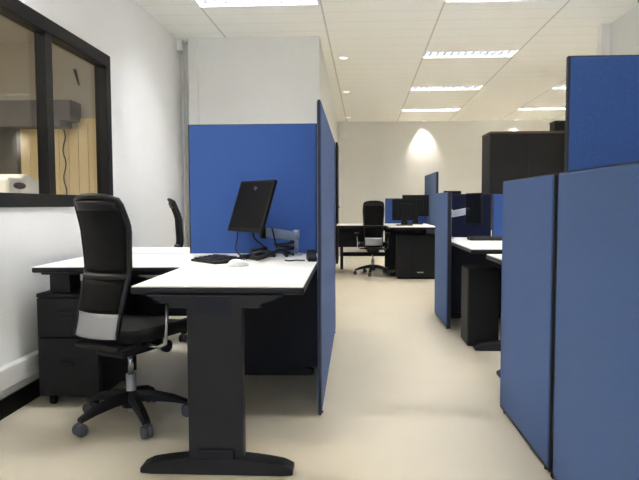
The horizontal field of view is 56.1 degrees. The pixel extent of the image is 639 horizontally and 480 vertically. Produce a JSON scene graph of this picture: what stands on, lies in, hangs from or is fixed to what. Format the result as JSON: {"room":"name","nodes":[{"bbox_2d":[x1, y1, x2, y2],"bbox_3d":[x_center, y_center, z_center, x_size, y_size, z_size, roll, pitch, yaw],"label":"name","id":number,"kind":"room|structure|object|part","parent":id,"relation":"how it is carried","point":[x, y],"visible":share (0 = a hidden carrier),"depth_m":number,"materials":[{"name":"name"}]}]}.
{"room":"open-plan office","nodes":[
{"label":"open-plan office","id":0,"kind":"room"},
{"bbox_2d":[0,15,33,43],"bbox_3d":[-3.380,-1.853,3.065,3.350,0.100,6.200,0,3,3],"label":"ceiling","id":1,"kind":"structure","parent":0,"point":[11,32],"depth_m":5.70,"materials":[{"name":"grey"}]},
{"bbox_2d":[0,43,94,173],"bbox_3d":[-3.225,-0.637,6.189,3.350,2.700,0.100,0,3,3],"label":"wall","id":2,"kind":"structure","parent":0,"point":[17,60],"depth_m":6.05,"materials":[{"name":"grey"}]},
{"bbox_2d":[0,129,20,173],"bbox_3d":[-3.922,-0.202,6.163,1.760,1.840,0.070,0,3,3],"label":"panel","id":3,"kind":"structure","parent":2,"relation":"attached to","point":[10,145],"depth_m":6.05,"materials":[{"name":"grey paint"}]},
{"bbox_2d":[0,100,80,128],"bbox_3d":[-3.611,-1.240,5.996,2.400,0.250,0.250,0,3,3],"label":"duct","id":4,"kind":"structure","parent":2,"relation":"attached to","point":[14,114],"depth_m":5.84,"materials":[{"name":"grey metal"}]},
{"bbox_2d":[20,118,96,194],"bbox_3d":[-2.327,-0.553,6.074,1.395,1.340,0.020,0,3,3],"label":"vertical blind","id":5,"kind":"object","parent":2,"relation":"attached to","point":[80,177],"visible":0.23,"depth_m":6.06,"materials":[{"name":"beige fabric"}]},
{"bbox_2d":[62,129,66,194],"bbox_3d":[-2.567,-0.736,6.045,0.039,0.753,0.012,0,3,3],"label":"hanging cord","id":6,"kind":"object","parent":2,"relation":"hanging from","point":[63,129],"visible":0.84,"depth_m":6.04,"materials":[{"name":"plastic"}]},
{"bbox_2d":[73,69,79,85],"bbox_3d":[-2.438,-1.631,6.020,0.060,0.160,0.020,0,3,3],"label":"wall hook","id":7,"kind":"object","parent":2,"relation":"attached to","point":[74,70],"visible":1,"depth_m":6.01,"materials":[{"name":"metal"}]},
{"bbox_2d":[0,0,183,399],"bbox_3d":[-1.706,-0.416,1.965,0.100,2.750,9.000,0,3,3],"label":"wall","id":8,"kind":"structure","parent":0,"point":[145,60],"depth_m":4.60,"materials":[{"name":"paint"}]},
{"bbox_2d":[0,350,38,392],"bbox_3d":[-1.634,0.757,1.876,0.050,0.107,8.690,0,3,3],"label":"trim","id":9,"kind":"structure","parent":8,"relation":"attached to","point":[14,372],"depth_m":3.10,"materials":[{"name":"white paint"}]},
{"bbox_2d":[0,0,112,206],"bbox_3d":[-1.649,-0.689,2.678,0.087,1.090,3.460,0,3,3],"label":"window","id":10,"kind":"structure","parent":8,"relation":"in","point":[46,32],"depth_m":3.51,"materials":[{"name":"black"}]},
{"bbox_2d":[0,316,164,420],"bbox_3d":[-1.651,0.918,1.886,0.015,0.095,8.690,0,3,3],"label":"baseboard","id":11,"kind":"structure","parent":8,"relation":"attached to","point":[11,403],"depth_m":3.16,"materials":[{"name":"black plastic"}]},
{"bbox_2d":[177,39,182,50],"bbox_3d":[-1.425,-1.987,6.125,0.055,0.110,0.050,0,3,3],"label":"junction box","id":12,"kind":"object","parent":8,"relation":"attached to","point":[179,41],"visible":1,"depth_m":6.10,"materials":[{"name":"white plastic"}]},
{"bbox_2d":[184,44,189,246],"bbox_3d":[-1.374,-0.681,6.396,0.128,2.750,0.100,0,3,3],"label":"wall","id":13,"kind":"structure","parent":0,"point":[185,45],"depth_m":6.33,"materials":[{"name":"grey paint"}]},
{"bbox_2d":[198,36,337,263],"bbox_3d":[-0.469,-0.853,9.250,1.395,2.750,6.300,0,3,3],"label":"wall","id":14,"kind":"structure","parent":0,"point":[243,80],"depth_m":6.05,"materials":[{"name":"grey paint"}]},
{"bbox_2d":[181,41,188,246],"bbox_3d":[-1.382,-0.673,6.269,0.092,2.750,0.028,-3,5,-43],"label":"trim","id":15,"kind":"structure","parent":14,"relation":"attached to","point":[182,52],"depth_m":6.22,"materials":[{"name":"grey paint"}]},
{"bbox_2d":[188,38,198,124],"bbox_3d":[-1.271,-0.665,6.128,0.100,2.750,0.025,0,3,3],"label":"trim","id":16,"kind":"structure","parent":14,"relation":"attached to","point":[193,71],"depth_m":6.06,"materials":[{"name":"grey paint"}]},
{"bbox_2d":[336,142,339,263],"bbox_3d":[0.357,-0.683,11.225,0.076,2.170,1.000,0,3,3],"label":"door","id":17,"kind":"structure","parent":14,"relation":"in","point":[337,147],"depth_m":10.75,"materials":[{"name":"black metal"}]},
{"bbox_2d":[338,122,340,255],"bbox_3d":[0.407,-1.039,12.320,0.075,2.750,0.070,0,3,3],"label":"trim","id":18,"kind":"structure","parent":14,"relation":"attached to","point":[339,123],"depth_m":12.26,"materials":[{"name":"white plastic"}]},
{"bbox_2d":[0,256,553,479],"bbox_3d":[0.047,0.824,5.011,10.000,0.100,15.300,0,3,3],"label":"floor","id":19,"kind":"structure","parent":0,"point":[406,397],"depth_m":3.04,"materials":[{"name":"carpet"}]},
{"bbox_2d":[36,281,136,403],"bbox_3d":[-1.310,0.569,3.428,0.334,0.607,0.564,0,3,3],"label":"pedestal","id":20,"kind":"object","parent":19,"relation":"on","point":[65,369],"visible":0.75,"depth_m":3.16,"materials":[{"name":"black metal"}]},
{"bbox_3d":[-1.323,0.409,3.158,0.324,0.205,0.019,0,3,3],"label":"drawer","id":21,"kind":"part","parent":20,"relation":"part of","materials":[{"name":"black metal"}]},
{"bbox_3d":[-1.324,0.390,3.142,0.090,0.045,0.014,0,3,3],"label":"handle","id":22,"kind":"part","parent":20,"relation":"part of","materials":[{"name":"black plastic"}]},
{"bbox_3d":[-1.323,0.650,3.158,0.090,0.045,0.014,0,3,3],"label":"handle","id":23,"kind":"part","parent":20,"relation":"part of","materials":[{"name":"black plastic"}]},
{"bbox_3d":[-1.322,0.670,3.174,0.324,0.309,0.019,0,3,3],"label":"drawer","id":24,"kind":"part","parent":20,"relation":"part of","materials":[{"name":"black metal"}]},
{"bbox_2d":[72,193,188,438],"bbox_3d":[-0.946,0.336,2.968,0.571,1.124,0.608,2,4,28],"label":"office chair","id":25,"kind":"object","parent":19,"relation":"on","point":[103,219],"visible":0.92,"depth_m":2.78,"materials":[{"name":"black fabric"}]},
{"bbox_3d":[-1.035,0.395,2.769,0.260,0.116,0.075,2,4,28],"label":"lumbar plate","id":26,"kind":"part","parent":25,"relation":"part of","materials":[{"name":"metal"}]},
{"bbox_3d":[-1.020,-0.025,2.775,0.299,0.359,0.103,2,4,28],"label":"backrest","id":27,"kind":"part","parent":25,"relation":"part of","materials":[{"name":"black fabric"}]},
{"bbox_3d":[-1.019,0.117,2.785,0.328,0.665,0.118,2,4,28],"label":"frame","id":28,"kind":"part","parent":25,"relation":"part of","materials":[{"name":"black plastic"}]},
{"bbox_3d":[-0.903,0.449,3.023,0.457,0.103,0.482,2,4,28],"label":"seat","id":29,"kind":"part","parent":25,"relation":"part of","materials":[{"name":"black fabric"}]},
{"bbox_3d":[-0.791,0.406,2.883,0.167,0.232,0.036,2,4,28],"label":"armrest","id":30,"kind":"part","parent":25,"relation":"part of","materials":[{"name":"silver metal"}]},
{"bbox_2d":[132,247,189,252],"bbox_3d":[-0.715,0.414,4.789,1.550,0.750,1.621,0,3,3],"label":"desk","id":31,"kind":"object","parent":19,"relation":"on","point":[134,249],"visible":0.02,"depth_m":4.27,"materials":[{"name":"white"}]},
{"bbox_2d":[32,253,317,475],"bbox_3d":[-0.762,0.510,3.172,1.485,0.750,1.611,0,3,3],"label":"desk","id":32,"kind":"object","parent":19,"relation":"on","point":[260,317],"visible":0.77,"depth_m":2.38,"materials":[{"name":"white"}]},
{"bbox_3d":[-1.082,0.306,3.792,0.745,0.346,0.020,0,3,3],"label":"modesty panel","id":33,"kind":"part","parent":32,"relation":"part of","materials":[{"name":"black"}]},
{"bbox_2d":[191,254,240,263],"bbox_3d":[-0.583,0.106,3.365,0.170,0.034,0.255,-3,5,-41],"label":"keyboard","id":34,"kind":"object","parent":32,"relation":"on","point":[215,258],"visible":1,"depth_m":3.31,"materials":[{"name":"black plastic"}]},
{"bbox_3d":[-0.410,0.576,2.392,0.220,0.650,0.055,0,3,3],"label":"leg","id":35,"kind":"part","parent":32,"relation":"part of","materials":[{"name":"metal"}]},
{"bbox_2d":[227,259,248,266],"bbox_3d":[-0.422,0.117,3.117,0.120,0.039,0.068,-3,4,-37],"label":"computer mouse","id":36,"kind":"object","parent":32,"relation":"on","point":[234,262],"visible":1,"depth_m":3.09,"materials":[{"name":"white plastic"}]},
{"bbox_2d":[250,246,274,256],"bbox_3d":[-0.341,0.071,3.612,0.153,0.070,0.088,0,3,3],"label":"cable","id":37,"kind":"object","parent":32,"relation":"on","point":[262,247],"visible":0.46,"depth_m":3.58,"materials":[{"name":"black plastic"}]},
{"bbox_2d":[252,233,275,256],"bbox_3d":[-0.342,0.028,3.673,0.149,0.151,0.051,0,3,8],"label":"cable","id":38,"kind":"object","parent":32,"relation":"on","point":[255,239],"visible":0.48,"depth_m":3.69,"materials":[{"name":"black plastic"}]},
{"bbox_2d":[240,248,288,260],"bbox_3d":[-0.317,0.081,3.509,0.169,0.062,0.276,2,4,34],"label":"cable","id":39,"kind":"object","parent":32,"relation":"on","point":[265,254],"visible":0.99,"depth_m":3.46,"materials":[{"name":"black plastic"}]},
{"bbox_2d":[228,180,301,254],"bbox_3d":[-0.304,-0.136,3.758,0.414,0.467,0.360,-3,5,-41],"label":"monitor","id":40,"kind":"object","parent":32,"relation":"on","point":[254,199],"visible":0.97,"depth_m":3.66,"materials":[{"name":"black plastic"}]},
{"bbox_2d":[235,232,239,254],"bbox_3d":[-0.471,0.025,3.682,0.115,0.156,0.027,2,4,37],"label":"cable","id":41,"kind":"object","parent":40,"relation":"hanging from","point":[237,232],"visible":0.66,"depth_m":3.70,"materials":[{"name":"black plastic"}]},
{"bbox_3d":[-0.413,-0.206,3.658,0.125,0.314,0.360,-3,5,-41],"label":"casing","id":42,"kind":"part","parent":40,"relation":"part of","materials":[{"name":"black plastic"}]},
{"bbox_3d":[-0.248,-0.037,3.766,0.224,0.091,0.034,-2,4,-27],"label":"support arm","id":43,"kind":"part","parent":40,"relation":"part of","materials":[{"name":"grey plastic"}]},
{"bbox_3d":[-0.148,0.010,3.819,0.044,0.148,0.044,-3,5,-41],"label":"post","id":44,"kind":"part","parent":40,"relation":"part of","materials":[{"name":"grey plastic"}]},
{"bbox_3d":[-0.339,0.458,3.681,0.666,0.642,0.023,0,3,3],"label":"modesty panel","id":45,"kind":"part","parent":32,"relation":"part of","materials":[{"name":"black metal"}]},
{"bbox_2d":[274,240,293,255],"bbox_3d":[-0.218,0.049,3.705,0.128,0.098,0.099,0,3,3],"label":"cable","id":46,"kind":"object","parent":32,"relation":"on","point":[286,244],"visible":0.73,"depth_m":3.68,"materials":[{"name":"black plastic"}]},
{"bbox_2d":[306,250,316,261],"bbox_3d":[-0.045,0.087,3.417,0.052,0.061,0.142,-1,3,-5],"label":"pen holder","id":47,"kind":"object","parent":32,"relation":"on","point":[311,256],"visible":0.98,"depth_m":3.37,"materials":[{"name":"black plastic"}]},
{"bbox_2d":[167,198,186,341],"bbox_3d":[-0.992,0.219,4.933,0.608,1.124,0.571,-1,4,-15],"label":"office chair","id":48,"kind":"object","parent":19,"relation":"on","point":[172,204],"visible":0.28,"depth_m":4.72,"materials":[{"name":"black fabric"}]},
{"bbox_3d":[-1.168,-0.147,4.848,0.103,0.359,0.299,-1,4,-15],"label":"backrest","id":49,"kind":"part","parent":48,"relation":"part of","materials":[{"name":"black fabric"}]},
{"bbox_3d":[-1.166,-0.006,4.856,0.118,0.665,0.328,-1,4,-15],"label":"frame","id":50,"kind":"part","parent":48,"relation":"part of","materials":[{"name":"black plastic"}]},
{"bbox_2d":[188,123,316,253],"bbox_3d":[-0.434,0.041,3.955,0.845,1.592,0.038,0,3,3],"label":"screen","id":51,"kind":"object","parent":19,"relation":"on","point":[220,156],"visible":0.45,"depth_m":3.91,"materials":[{"name":"blue fabric"}]},
{"bbox_2d":[317,100,335,414],"bbox_3d":[0.061,0.042,3.994,0.030,1.582,2.035,0,3,3],"label":"screen","id":52,"kind":"object","parent":19,"relation":"on","point":[326,298],"visible":1,"depth_m":3.36,"materials":[{"name":"blue fabric"}]},
{"bbox_3d":[0.061,0.039,3.994,0.014,1.576,2.035,0,3,3],"label":"screen frame","id":53,"kind":"part","parent":52,"relation":"part of","materials":[{"name":"black"}]},
{"bbox_2d":[353,200,390,276],"bbox_3d":[0.793,-0.035,9.113,0.571,1.124,0.608,0,3,1],"label":"office chair","id":54,"kind":"object","parent":19,"relation":"on","point":[373,211],"visible":1,"depth_m":8.92,"materials":[{"name":"black fabric"}]},
{"bbox_3d":[0.809,0.077,9.182,0.456,0.103,0.482,0,3,1],"label":"seat","id":55,"kind":"part","parent":54,"relation":"part of","materials":[{"name":"black fabric"}]},
{"bbox_3d":[0.804,-0.395,8.906,0.299,0.359,0.103,0,3,1],"label":"backrest","id":56,"kind":"part","parent":54,"relation":"part of","materials":[{"name":"black fabric"}]},
{"bbox_3d":[0.805,0.024,8.895,0.260,0.116,0.075,0,3,1],"label":"lumbar plate","id":57,"kind":"part","parent":54,"relation":"part of","materials":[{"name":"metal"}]},
{"bbox_3d":[0.805,-0.254,8.915,0.328,0.665,0.118,0,3,1],"label":"frame","id":58,"kind":"part","parent":54,"relation":"part of","materials":[{"name":"black plastic"}]},
{"bbox_2d":[336,223,434,275],"bbox_3d":[0.983,0.147,9.188,1.450,0.750,1.600,0,3,3],"label":"desk","id":59,"kind":"object","parent":19,"relation":"on","point":[347,237],"visible":0.58,"depth_m":9.69,"materials":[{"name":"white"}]},
{"bbox_3d":[0.369,0.121,9.939,0.050,0.716,0.120,0,3,3],"label":"leg","id":60,"kind":"part","parent":59,"relation":"part of","materials":[{"name":"metal"}]},
{"bbox_3d":[0.662,-0.057,9.803,0.710,0.346,0.020,0,3,3],"label":"modesty panel","id":61,"kind":"part","parent":59,"relation":"part of","materials":[{"name":"black metal"}]},
{"bbox_2d":[392,199,415,225],"bbox_3d":[1.273,-0.416,8.995,0.360,0.394,0.190,0,3,3],"label":"monitor","id":62,"kind":"object","parent":59,"relation":"on","point":[403,210],"visible":0.99,"depth_m":9.02,"materials":[{"name":"black plastic"}]},
{"bbox_3d":[1.388,0.095,9.693,0.666,0.642,0.023,0,3,3],"label":"modesty panel","id":63,"kind":"part","parent":59,"relation":"part of","materials":[{"name":"black wood"}]},
{"bbox_3d":[1.343,0.182,8.919,0.220,0.650,0.055,0,3,3],"label":"leg","id":64,"kind":"part","parent":59,"relation":"part of","materials":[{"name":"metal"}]},
{"bbox_2d":[402,195,428,223],"bbox_3d":[1.523,-0.484,9.530,0.420,0.464,0.190,0,3,11],"label":"monitor","id":65,"kind":"object","parent":59,"relation":"on","point":[422,201],"visible":0.66,"depth_m":9.53,"materials":[{"name":"black plastic"}]},
{"bbox_2d":[385,198,425,267],"bbox_3d":[1.432,-0.110,9.983,0.680,1.165,0.038,0,3,3],"label":"screen","id":66,"kind":"object","parent":19,"relation":"on","point":[388,201],"visible":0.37,"depth_m":9.95,"materials":[{"name":"blue"}]},
{"bbox_3d":[1.432,-0.116,9.983,0.680,1.153,0.030,0,3,3],"label":"screen frame","id":67,"kind":"part","parent":66,"relation":"part of","materials":[{"name":"black"}]},
{"bbox_3d":[1.432,-0.124,9.982,0.664,1.129,0.038,0,3,3],"label":"fabric panel","id":68,"kind":"part","parent":66,"relation":"part of","materials":[{"name":"blue fabric"}]},
{"bbox_2d":[395,234,434,278],"bbox_3d":[1.388,0.233,8.680,0.550,0.635,0.303,0,3,3],"label":"base cabinet","id":69,"kind":"object","parent":19,"relation":"on","point":[415,253],"visible":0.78,"depth_m":8.54,"materials":[{"name":"metal"}]},
{"bbox_3d":[1.209,0.227,8.550,0.201,0.595,0.017,0,3,3],"label":"door","id":70,"kind":"part","parent":69,"relation":"part of","materials":[{"name":"black wood"}]},
{"bbox_3d":[1.484,0.227,8.537,0.341,0.595,0.017,0,3,3],"label":"door","id":71,"kind":"part","parent":69,"relation":"part of","materials":[{"name":"black wood"}]},
{"bbox_2d":[425,172,438,233],"bbox_3d":[1.791,-0.285,9.659,0.038,1.550,1.370,0,3,3],"label":"screen","id":72,"kind":"object","parent":19,"relation":"on","point":[431,180],"visible":0.38,"depth_m":9.43,"materials":[{"name":"blue fabric"}]},
{"bbox_3d":[1.808,-0.319,10.004,0.038,1.514,0.660,0,3,3],"label":"fabric panel","id":73,"kind":"part","parent":72,"relation":"part of","materials":[{"name":"blue fabric"}]},
{"bbox_3d":[1.791,-0.291,9.659,0.030,1.538,1.370,0,3,3],"label":"screen frame","id":74,"kind":"part","parent":72,"relation":"part of","materials":[{"name":"black"}]},
{"bbox_2d":[434,192,451,328],"bbox_3d":[1.113,0.160,5.426,0.038,1.170,0.730,0,3,3],"label":"screen","id":75,"kind":"object","parent":19,"relation":"on","point":[443,201],"visible":1,"depth_m":5.25,"materials":[{"name":"blue fabric"}]},
{"bbox_2d":[452,194,491,236],"bbox_3d":[1.405,0.139,5.807,0.493,1.165,0.038,0,3,3],"label":"screen","id":76,"kind":"object","parent":19,"relation":"on","point":[459,228],"visible":0.18,"depth_m":5.77,"materials":[{"name":"blue"}]},
{"bbox_3d":[1.405,0.133,5.806,0.493,1.153,0.030,0,3,3],"label":"screen frame","id":77,"kind":"part","parent":76,"relation":"part of","materials":[{"name":"black"}]},
{"bbox_2d":[451,237,501,350],"bbox_3d":[1.886,0.392,5.006,1.540,0.750,1.520,0,3,3],"label":"desk","id":78,"kind":"object","parent":19,"relation":"on","point":[464,251],"visible":0.19,"depth_m":5.49,"materials":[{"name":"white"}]},
{"bbox_2d":[452,193,482,238],"bbox_3d":[1.307,-0.212,5.386,0.106,0.414,0.516,-2,4,-28],"label":"monitor","id":79,"kind":"object","parent":78,"relation":"on","point":[473,211],"visible":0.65,"depth_m":5.28,"materials":[{"name":"black plastic"}]},
{"bbox_3d":[1.267,-0.248,5.459,0.034,0.091,0.236,-2,4,-29],"label":"support arm","id":80,"kind":"part","parent":79,"relation":"part of","materials":[{"name":"white plastic"}]},
{"bbox_3d":[1.370,-0.274,5.285,0.042,0.280,0.300,-1,3,-11],"label":"casing","id":81,"kind":"part","parent":79,"relation":"part of","materials":[{"name":"black plastic"}]},
{"bbox_3d":[1.486,0.343,5.510,0.666,0.642,0.023,0,3,3],"label":"modesty panel","id":82,"kind":"part","parent":78,"relation":"part of","materials":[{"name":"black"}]},
{"bbox_2d":[467,236,501,240],"bbox_3d":[1.532,-0.016,5.290,0.430,0.034,0.150,0,3,3],"label":"keyboard","id":83,"kind":"object","parent":78,"relation":"on","point":[471,238],"visible":0.61,"depth_m":5.24,"materials":[{"name":"black plastic"}]},
{"bbox_3d":[1.437,0.452,4.367,0.220,0.650,0.055,0,3,3],"label":"leg","id":84,"kind":"part","parent":78,"relation":"part of","materials":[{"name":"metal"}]},
{"bbox_2d":[461,265,499,345],"bbox_3d":[1.231,0.498,4.609,0.235,0.590,0.268,0,3,3],"label":"base cabinet","id":85,"kind":"object","parent":19,"relation":"on","point":[479,283],"visible":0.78,"depth_m":4.48,"materials":[{"name":"black metal"}]},
{"bbox_2d":[486,254,501,377],"bbox_3d":[1.796,0.508,3.066,1.540,0.750,1.510,0,3,3],"label":"desk","id":86,"kind":"object","parent":19,"relation":"on","point":[497,258],"visible":0.06,"depth_m":3.68,"materials":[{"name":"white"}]},
{"bbox_2d":[492,194,502,235],"bbox_3d":[2.183,0.138,5.768,1.045,1.165,0.038,0,3,3],"label":"screen","id":87,"kind":"object","parent":19,"relation":"on","point":[497,199],"visible":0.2,"depth_m":5.75,"materials":[{"name":"blue fabric"}]},
{"bbox_3d":[2.183,0.132,5.768,1.045,1.153,0.030,0,3,3],"label":"screen frame","id":88,"kind":"part","parent":87,"relation":"part of","materials":[{"name":"black"}]},
{"bbox_2d":[481,131,564,229],"bbox_3d":[2.740,-0.424,8.077,1.010,2.010,0.520,0,3,3],"label":"tall cabinet","id":89,"kind":"object","parent":19,"relation":"on","point":[506,155],"visible":0.28,"depth_m":7.81,"materials":[{"name":"brown"}]},
{"bbox_3d":[2.479,-0.421,7.866,0.496,1.930,0.019,0,3,3],"label":"door","id":90,"kind":"part","parent":89,"relation":"part of","materials":[{"name":"black wood"}]},
{"bbox_3d":[2.978,-0.421,7.842,0.496,1.930,0.019,0,3,3],"label":"door","id":91,"kind":"part","parent":89,"relation":"part of","materials":[{"name":"black wood"}]},
{"bbox_2d":[549,121,564,130],"bbox_3d":[3.162,-1.499,7.980,0.143,0.145,0.208,0,3,3],"label":"storage box","id":92,"kind":"object","parent":89,"relation":"on","point":[555,125],"visible":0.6,"depth_m":7.88,"materials":[{"name":"black plastic"}]},
{"bbox_3d":[3.162,-1.559,7.976,0.143,0.025,0.208,0,3,3],"label":"lid","id":93,"kind":"part","parent":92,"relation":"part of","materials":[{"name":"black plastic"}]},
{"bbox_2d":[500,173,558,471],"bbox_3d":[0.935,0.314,2.712,0.038,1.185,0.767,0,3,3],"label":"screen","id":94,"kind":"object","parent":19,"relation":"on","point":[529,204],"visible":0.8,"depth_m":2.62,"materials":[{"name":"blue fabric"}]},
{"bbox_2d":[550,55,638,478],"bbox_3d":[1.718,0.120,2.257,1.631,1.620,0.030,0,3,3],"label":"screen","id":95,"kind":"object","parent":19,"relation":"on","point":[602,106],"visible":0.38,"depth_m":2.24,"materials":[{"name":"blue fabric"}]},
{"bbox_3d":[0.917,0.343,2.309,0.026,1.175,0.026,0,3,3],"label":"connector post","id":96,"kind":"part","parent":95,"relation":"part of","materials":[{"name":"black"}]},
{"bbox_3d":[1.731,0.114,2.256,1.603,1.608,0.022,0,3,3],"label":"screen frame","id":97,"kind":"part","parent":95,"relation":"part of","materials":[{"name":"black"}]},
{"bbox_3d":[1.333,0.107,2.275,0.790,1.584,0.030,0,3,3],"label":"fabric panel","id":98,"kind":"part","parent":95,"relation":"part of","materials":[{"name":"blue fabric"}]},
{"bbox_2d":[553,161,638,479],"bbox_3d":[0.896,0.362,1.901,0.038,1.185,0.776,0,3,3],"label":"screen","id":99,"kind":"object","parent":19,"relation":"on","point":[596,431],"visible":1,"depth_m":1.88,"materials":[{"name":"blue fabric"}]},
{"bbox_3d":[2.050,0.299,6.570,1.350,0.750,1.506,0,3,3],"label":"desk","id":100,"kind":"object","parent":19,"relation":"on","visible":0},
{"bbox_2d":[444,191,460,193],"bbox_3d":[1.518,-0.334,6.969,0.240,0.470,0.190,-1,4,-17],"label":"monitor","id":101,"kind":"object","parent":100,"relation":"on","point":[453,192],"visible":0.19,"depth_m":6.91,"materials":[{"name":"black plastic"}]},
{"bbox_3d":[-2.194,0.312,4.239,0.600,1.030,1.300,0,3,3],"label":"sideboard","id":102,"kind":"object","parent":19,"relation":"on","visible":0},
{"bbox_2d":[0,174,38,193],"bbox_3d":[-2.106,-0.311,3.962,0.405,0.245,0.450,0,3,3],"label":"printer","id":103,"kind":"object","parent":102,"relation":"on","point":[9,183],"visible":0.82,"depth_m":3.86,"materials":[{"name":"white plastic"}]},
{"bbox_2d":[136,0,638,121],"bbox_3d":[1.710,-1.982,4.763,6.650,0.020,15.300,0,3,3],"label":"ceiling","id":104,"kind":"structure","parent":0,"point":[385,42],"depth_m":6.24,"materials":[{"name":"white tile"}]},
{"bbox_2d":[194,0,319,6],"bbox_3d":[-0.518,-2.036,4.925,1.028,0.136,0.290,0,3,3],"label":"ceiling light","id":105,"kind":"object","parent":104,"relation":"attached to","point":[197,2],"visible":0.99,"depth_m":5.02,"materials":[{"name":"white plastic"}]},
{"bbox_2d":[338,56,348,58],"bbox_3d":[0.276,-2.083,6.853,0.120,0.016,0.120,0,3,3],"label":"recessed light","id":106,"kind":"object","parent":104,"relation":"in","point":[339,57],"visible":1,"depth_m":6.83,"materials":[{"name":"white plastic"}]},
{"bbox_2d":[401,108,460,110],"bbox_3d":[1.979,-2.386,10.669,1.028,0.136,0.290,0,3,3],"label":"ceiling light","id":107,"kind":"object","parent":104,"relation":"attached to","point":[405,109],"visible":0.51,"depth_m":10.72,"materials":[{"name":"white plastic"}]},
{"bbox_2d":[409,85,483,90],"bbox_3d":[1.831,-2.268,8.700,1.028,0.136,0.290,0,3,3],"label":"ceiling light","id":108,"kind":"object","parent":104,"relation":"attached to","point":[412,87],"visible":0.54,"depth_m":8.72,"materials":[{"name":"white plastic"}]},
{"bbox_2d":[422,50,518,57],"bbox_3d":[1.683,-2.151,6.731,1.028,0.136,0.290,0,3,3],"label":"ceiling light","id":109,"kind":"object","parent":104,"relation":"attached to","point":[482,52],"visible":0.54,"depth_m":6.74,"materials":[{"name":"white plastic"}]},
{"bbox_2d":[444,0,549,2],"bbox_3d":[1.539,-2.037,4.824,1.028,0.136,0.290,0,3,3],"label":"ceiling light","id":110,"kind":"object","parent":104,"relation":"attached to","point":[445,1],"visible":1,"depth_m":4.96,"materials":[{"name":"white plastic"}]},
{"bbox_2d":[517,107,564,109],"bbox_3d":[4.037,-2.387,10.568,1.028,0.136,0.290,0,3,3],"label":"ceiling light","id":111,"kind":"object","parent":104,"relation":"attached to","point":[521,108],"visible":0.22,"depth_m":10.65,"materials":[{"name":"white plastic"}]},
{"bbox_2d":[551,84,565,88],"bbox_3d":[3.888,-2.269,8.599,1.028,0.136,0.290,0,3,3],"label":"ceiling light","id":112,"kind":"object","parent":104,"relation":"attached to","point":[559,85],"visible":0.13,"depth_m":8.69,"materials":[{"name":"white plastic"}]},
{"bbox_2d":[341,120,564,251],"bbox_3d":[2.806,-1.045,12.287,5.200,2.750,0.100,0,3,3],"label":"wall","id":113,"kind":"structure","parent":0,"point":[380,161],"depth_m":12.24,"materials":[{"name":"grey paint"}]},
{"bbox_2d":[343,247,383,250],"bbox_3d":[2.807,0.167,12.279,4.800,0.130,0.060,0,3,3],"label":"trim","id":114,"kind":"structure","parent":113,"relation":"attached to","point":[344,248],"depth_m":12.35,"materials":[{"name":"white plastic"}]},
{"bbox_2d":[343,252,384,255],"bbox_3d":[2.808,0.291,12.309,4.800,0.080,0.015,0,3,3],"label":"baseboard","id":115,"kind":"structure","parent":113,"relation":"attached to","point":[344,253],"depth_m":12.39,"materials":[{"name":"black"}]},
{"bbox_2d":[610,5,638,54],"bbox_3d":[3.810,-0.598,4.692,2.250,2.750,15.000,0,3,3],"label":"wall","id":116,"kind":"structure","parent":0,"point":[624,31],"depth_m":5.30,"materials":[{"name":"grey paint"}]},
{"bbox_2d":[597,24,609,54],"bbox_3d":[2.696,-0.657,5.756,0.080,2.750,0.100,0,3,3],"label":"column","id":117,"kind":"structure","parent":116,"relation":"attached to","point":[603,37],"depth_m":5.64,"materials":[{"name":"grey paint"}]}
]}

